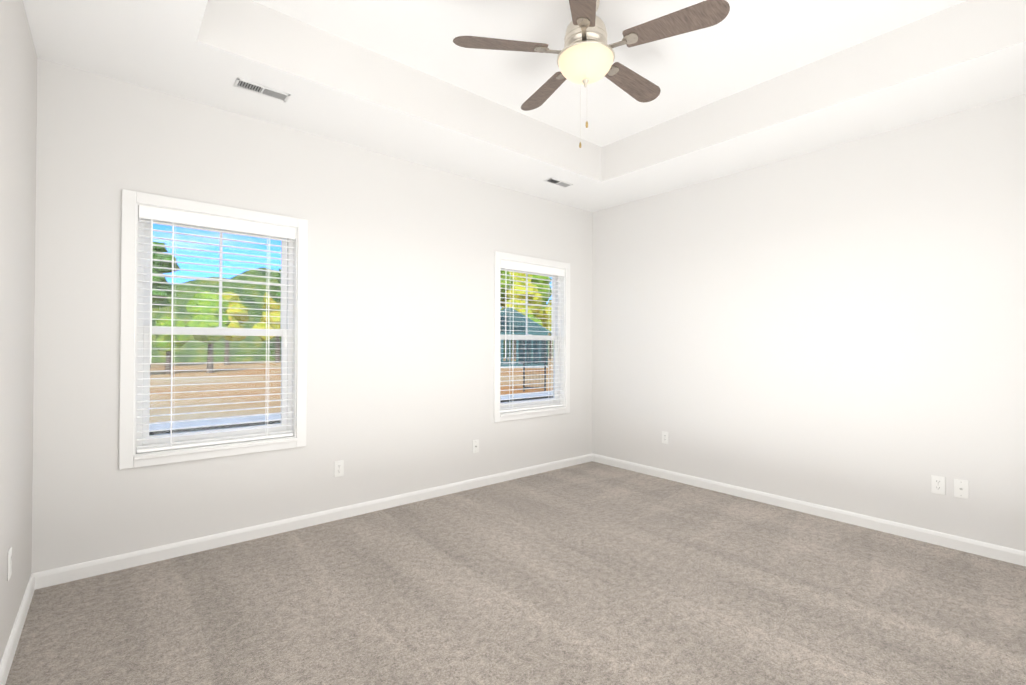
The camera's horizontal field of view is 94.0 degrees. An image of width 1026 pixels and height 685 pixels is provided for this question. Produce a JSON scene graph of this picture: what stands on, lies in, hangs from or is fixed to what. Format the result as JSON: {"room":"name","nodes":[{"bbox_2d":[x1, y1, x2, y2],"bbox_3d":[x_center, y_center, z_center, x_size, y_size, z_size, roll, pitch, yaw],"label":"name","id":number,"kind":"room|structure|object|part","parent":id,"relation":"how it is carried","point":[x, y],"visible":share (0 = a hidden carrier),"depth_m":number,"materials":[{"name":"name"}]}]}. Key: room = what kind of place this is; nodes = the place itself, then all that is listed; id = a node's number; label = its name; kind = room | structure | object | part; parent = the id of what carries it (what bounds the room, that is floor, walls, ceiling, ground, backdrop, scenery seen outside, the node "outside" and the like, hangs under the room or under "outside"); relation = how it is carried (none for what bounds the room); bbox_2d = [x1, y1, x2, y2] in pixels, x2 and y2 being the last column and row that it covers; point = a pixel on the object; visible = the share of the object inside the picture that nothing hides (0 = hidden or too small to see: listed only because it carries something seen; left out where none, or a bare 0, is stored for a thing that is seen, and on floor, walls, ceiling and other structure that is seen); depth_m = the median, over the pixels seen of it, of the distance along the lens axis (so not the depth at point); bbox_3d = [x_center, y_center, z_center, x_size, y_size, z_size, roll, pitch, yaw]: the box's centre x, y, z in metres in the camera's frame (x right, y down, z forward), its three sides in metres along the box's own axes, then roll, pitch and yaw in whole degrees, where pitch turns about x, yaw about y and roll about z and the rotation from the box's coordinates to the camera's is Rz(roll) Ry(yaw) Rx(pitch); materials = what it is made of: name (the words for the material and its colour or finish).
{"room":"empty bedroom","nodes":[
{"label":"empty bedroom","id":0,"kind":"room"},
{"bbox_2d":[0,0,36,662],"bbox_3d":[-1.239,-0.289,0.912,0.120,3.300,3.950,1,-1,-40],"label":"wall","id":1,"kind":"structure","parent":0,"point":[18,94],"depth_m":1.99,"materials":[{"name":"white paint"}]},
{"bbox_2d":[7,547,11,580],"bbox_3d":[-1.992,0.875,1.892,0.007,0.115,0.070,1,-1,-40],"label":"electrical outlet","id":2,"kind":"object","parent":1,"relation":"attached to","point":[9,563],"visible":0.98,"depth_m":1.87,"materials":[{"name":"white plastic"}]},
{"bbox_2d":[0,574,34,684],"bbox_3d":[-1.194,1.220,0.944,0.014,0.082,3.950,1,-1,-40],"label":"baseboard","id":3,"kind":"structure","parent":1,"relation":"attached to","point":[10,649],"depth_m":1.99,"materials":[{"name":"white paint"}]},
{"bbox_2d":[31,58,592,573],"bbox_3d":[-0.832,-0.265,3.913,4.605,3.300,0.120,1,-1,-40],"label":"wall","id":4,"kind":"structure","parent":0,"point":[401,330],"depth_m":3.34,"materials":[{"name":"white paint"}]},
{"bbox_2d":[119,189,307,469],"bbox_3d":[-1.852,-0.071,3.041,1.000,1.570,0.160,1,-1,-40],"label":"window","id":5,"kind":"structure","parent":4,"relation":"in","point":[131,350],"depth_m":2.94,"materials":[{"name":"white paint"}]},
{"bbox_3d":[-1.880,-0.071,3.075,0.856,1.426,0.072,1,-1,-40],"label":"sash frame","id":6,"kind":"part","parent":5,"relation":"part of","materials":[{"name":"white plastic"}]},
{"bbox_2d":[136,205,295,452],"bbox_3d":[-1.835,-0.074,3.021,0.848,1.420,0.073,1,-1,-40],"label":"window blind","id":7,"kind":"object","parent":5,"relation":"attached to","point":[162,214],"visible":0.92,"depth_m":2.97,"materials":[{"name":"white plastic"}]},
{"bbox_3d":[-1.882,-0.082,3.077,0.730,1.278,0.032,1,-1,-40],"label":"glass","id":8,"kind":"part","parent":5,"relation":"part of","materials":[{"name":"clear glass"}]},
{"bbox_2d":[32,453,591,589],"bbox_3d":[-0.795,1.244,3.850,4.365,0.082,0.014,1,-1,-40],"label":"baseboard","id":9,"kind":"structure","parent":4,"relation":"attached to","point":[60,575],"depth_m":3.14,"materials":[{"name":"white paint"}]},
{"bbox_2d":[334,460,343,476],"bbox_3d":[-1.261,0.915,3.465,0.070,0.115,0.007,1,-1,-40],"label":"electrical outlet","id":10,"kind":"object","parent":4,"relation":"attached to","point":[338,468],"visible":1,"depth_m":3.46,"materials":[{"name":"white plastic"}]},
{"bbox_2d":[472,439,478,452],"bbox_3d":[-0.329,0.922,4.243,0.070,0.115,0.016,1,-1,-40],"label":"electrical outlet","id":11,"kind":"object","parent":4,"relation":"attached to","point":[475,446],"visible":1,"depth_m":4.24,"materials":[{"name":"white plastic"}]},
{"bbox_2d":[494,251,569,421],"bbox_3d":[0.174,-0.050,4.745,1.000,1.570,0.160,1,-1,-40],"label":"window","id":12,"kind":"structure","parent":4,"relation":"in","point":[561,336],"depth_m":4.83,"materials":[{"name":"white paint"}]},
{"bbox_3d":[0.145,-0.061,4.780,0.730,1.278,0.032,1,-1,-40],"label":"glass","id":13,"kind":"part","parent":12,"relation":"part of","materials":[{"name":"clear glass"}]},
{"bbox_3d":[0.146,-0.050,4.779,0.856,1.426,0.072,1,-1,-40],"label":"sash frame","id":14,"kind":"part","parent":12,"relation":"part of","materials":[{"name":"white plastic"}]},
{"bbox_2d":[500,260,563,412],"bbox_3d":[0.191,-0.053,4.725,0.848,1.420,0.073,1,-1,-40],"label":"window blind","id":15,"kind":"object","parent":12,"relation":"attached to","point":[513,266],"visible":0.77,"depth_m":4.70,"materials":[{"name":"white plastic"}]},
{"bbox_2d":[5,461,1025,684],"bbox_3d":[0.471,1.329,2.344,4.605,0.100,4.190,1,-1,-40],"label":"floor","id":16,"kind":"structure","parent":0,"point":[592,573],"depth_m":2.34,"materials":[{"name":"carpet"}]},
{"bbox_2d":[23,0,1025,211],"bbox_3d":[0.483,-1.616,2.365,4.365,0.310,3.950,1,-1,-40],"label":"ceiling","id":17,"kind":"structure","parent":0,"point":[965,55],"depth_m":2.92,"materials":[{"name":"white paint"}]},
{"bbox_2d":[233,78,290,101],"bbox_3d":[-1.453,-1.462,2.775,0.280,0.009,0.105,1,-1,-40],"label":"ceiling vent","id":18,"kind":"object","parent":17,"relation":"in","point":[260,89],"visible":1,"depth_m":2.77,"materials":[{"name":"white metal"}]},
{"bbox_2d":[543,177,572,187],"bbox_3d":[0.410,-1.443,4.319,0.280,0.009,0.105,1,-1,-40],"label":"ceiling vent","id":19,"kind":"object","parent":17,"relation":"in","point":[554,181],"visible":0.98,"depth_m":4.31,"materials":[{"name":"white metal"}]},
{"bbox_2d":[252,0,966,146],"bbox_3d":[0.484,-1.846,2.367,4.605,0.150,4.190,1,-1,-40],"label":"ceiling","id":20,"kind":"structure","parent":0,"point":[744,45],"depth_m":2.82,"materials":[{"name":"white paint"}]},
{"bbox_2d":[453,0,729,147],"bbox_3d":[0.409,-1.408,2.524,1.269,0.725,1.307,1,-1,-40],"label":"fan","id":21,"kind":"object","parent":20,"relation":"hanging from","point":[586,55],"visible":1,"depth_m":2.39,"materials":[{"name":"brown wood"}]},
{"bbox_3d":[0.378,-1.421,2.485,0.288,0.112,0.288,1,-1,-40],"label":"lamp shade","id":22,"kind":"part","parent":21,"relation":"part of","materials":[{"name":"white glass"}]},
{"bbox_2d":[592,94,1025,551],"bbox_3d":[2.194,-0.253,3.799,0.120,3.300,3.950,1,-1,-40],"label":"wall","id":23,"kind":"structure","parent":0,"point":[841,326],"depth_m":3.47,"materials":[{"name":"white paint"}]},
{"bbox_2d":[662,431,667,443],"bbox_3d":[1.453,0.909,4.566,0.007,0.115,0.070,1,-1,-40],"label":"electrical outlet","id":24,"kind":"object","parent":23,"relation":"attached to","point":[664,437],"visible":1,"depth_m":4.56,"materials":[{"name":"white plastic"}]},
{"bbox_2d":[592,453,1025,565],"bbox_3d":[2.136,1.255,3.744,0.014,0.082,3.950,1,-1,-40],"label":"baseboard","id":25,"kind":"structure","parent":23,"relation":"attached to","point":[1001,553],"depth_m":3.45,"materials":[{"name":"white paint"}]},
{"bbox_2d":[931,475,945,494],"bbox_3d":[2.721,0.911,3.059,0.007,0.115,0.070,1,-1,-40],"label":"electrical outlet","id":26,"kind":"object","parent":23,"relation":"attached to","point":[938,484],"visible":1,"depth_m":3.06,"materials":[{"name":"white plastic"}]},
{"bbox_2d":[954,478,968,498],"bbox_3d":[2.787,0.911,2.973,0.016,0.115,0.070,1,-1,-40],"label":"cable wall plate","id":27,"kind":"object","parent":23,"relation":"attached to","point":[961,488],"visible":1,"depth_m":2.97,"materials":[{"name":"white plastic"}]},
{"label":"outside","id":28,"kind":"structure","parent":0,"visible":0},
{"bbox_2d":[149,357,552,422],"bbox_3d":[-35.479,2.244,72.774,280.000,0.300,149.860,1,-1,-40],"label":"ground","id":29,"kind":"structure","parent":28,"point":[239,367],"depth_m":19.20,"materials":[{"name":"brown soil"}]},
{"bbox_2d":[150,241,179,367],"bbox_3d":[-26.171,-2.740,34.414,3.557,9.184,3.887,1,-1,-40],"label":"tree","id":30,"kind":"object","parent":29,"relation":"on","point":[157,271],"depth_m":34.01,"materials":[{"name":"green plant"}]},
{"bbox_2d":[154,316,191,373],"bbox_3d":[-19.811,0.153,27.744,1.865,3.354,1.790,1,-1,-40],"label":"tree","id":31,"kind":"object","parent":29,"relation":"on","point":[162,345],"depth_m":27.31,"materials":[{"name":"green plant"}]},
{"bbox_2d":[184,290,230,372],"bbox_3d":[-18.432,-0.640,28.834,2.394,4.967,2.601,1,-1,-40],"label":"tree","id":32,"kind":"object","parent":29,"relation":"on","point":[210,317],"depth_m":28.39,"materials":[{"name":"green plant"}]},
{"bbox_2d":[217,292,249,364],"bbox_3d":[-23.997,-1.173,40.522,2.971,6.158,2.999,1,-1,-40],"label":"tree","id":33,"kind":"object","parent":29,"relation":"on","point":[240,319],"depth_m":40.09,"materials":[{"name":"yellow plant"}]},
{"bbox_2d":[252,293,280,362],"bbox_3d":[-23.173,-1.592,46.005,3.790,7.083,3.226,1,-1,-40],"label":"tree","id":34,"kind":"object","parent":29,"relation":"on","point":[273,307],"depth_m":45.32,"materials":[{"name":"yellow plant"}]},
{"bbox_2d":[267,269,280,302],"bbox_3d":[-15.085,-2.348,34.081,4.612,8.487,4.556,1,-1,-40],"label":"tree","id":35,"kind":"object","parent":29,"relation":"on","point":[273,293],"depth_m":32.25,"materials":[{"name":"green plant"}]},
{"bbox_2d":[149,391,552,434],"bbox_3d":[8.024,1.887,21.040,280.000,0.020,3.750,1,-1,-40],"label":"road","id":36,"kind":"structure","parent":29,"relation":"on","point":[211,421],"depth_m":10.39,"materials":[{"name":"asphalt"}]},
{"bbox_2d":[500,270,512,300],"bbox_3d":[-3.272,-4.571,60.221,6.796,13.415,7.387,1,-1,-40],"label":"tree","id":37,"kind":"object","parent":29,"relation":"on","point":[507,281],"depth_m":58.98,"materials":[{"name":"green plant"}]},
{"bbox_2d":[501,299,532,359],"bbox_3d":[0.639,-1.962,60.361,4.021,8.232,4.081,1,-1,-40],"label":"tree","id":38,"kind":"object","parent":29,"relation":"on","point":[519,306],"depth_m":59.56,"materials":[{"name":"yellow plant"}]},
{"bbox_2d":[500,271,541,312],"bbox_3d":[0.590,-3.873,62.630,6.225,12.087,7.223,1,-1,-40],"label":"tree","id":39,"kind":"object","parent":29,"relation":"on","point":[524,292],"depth_m":61.16,"materials":[{"name":"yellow plant"}]},
{"bbox_2d":[500,308,550,367],"bbox_3d":[-1.287,-0.356,40.689,6.873,4.716,8.200,0,0,-15],"label":"house","id":40,"kind":"structure","parent":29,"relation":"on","point":[534,344],"depth_m":38.24,"materials":[{"name":"teal"}]},
{"bbox_2d":[523,339,545,391],"bbox_3d":[0.815,0.820,18.020,0.860,2.050,0.060,0,0,-5],"label":"gate","id":41,"kind":"object","parent":29,"relation":"on","point":[524,361],"depth_m":17.98,"materials":[{"name":"black metal"}]},
{"bbox_2d":[528,314,542,324],"bbox_3d":[1.889,-0.353,46.939,2.529,4.829,2.411,1,-1,-40],"label":"tree","id":42,"kind":"object","parent":29,"relation":"on","point":[534,318],"depth_m":46.46,"materials":[{"name":"green plant"}]},
{"bbox_2d":[531,275,551,316],"bbox_3d":[1.817,-3.921,68.066,6.606,12.273,7.463,1,-1,-40],"label":"tree","id":43,"kind":"object","parent":29,"relation":"on","point":[541,285],"depth_m":66.11,"materials":[{"name":"green plant"}]},
{"bbox_2d":[535,300,552,358],"bbox_3d":[5.167,-1.765,63.358,3.868,7.921,4.677,1,-1,-40],"label":"tree","id":44,"kind":"object","parent":29,"relation":"on","point":[540,313],"depth_m":62.41,"materials":[{"name":"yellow plant"}]},
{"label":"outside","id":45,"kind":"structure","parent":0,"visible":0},
{"bbox_2d":[151,267,552,362],"bbox_3d":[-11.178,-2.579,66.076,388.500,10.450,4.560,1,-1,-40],"label":"tree","id":46,"kind":"object","parent":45,"point":[248,346],"depth_m":48.52,"materials":[{"name":"green plant"}]}
]}

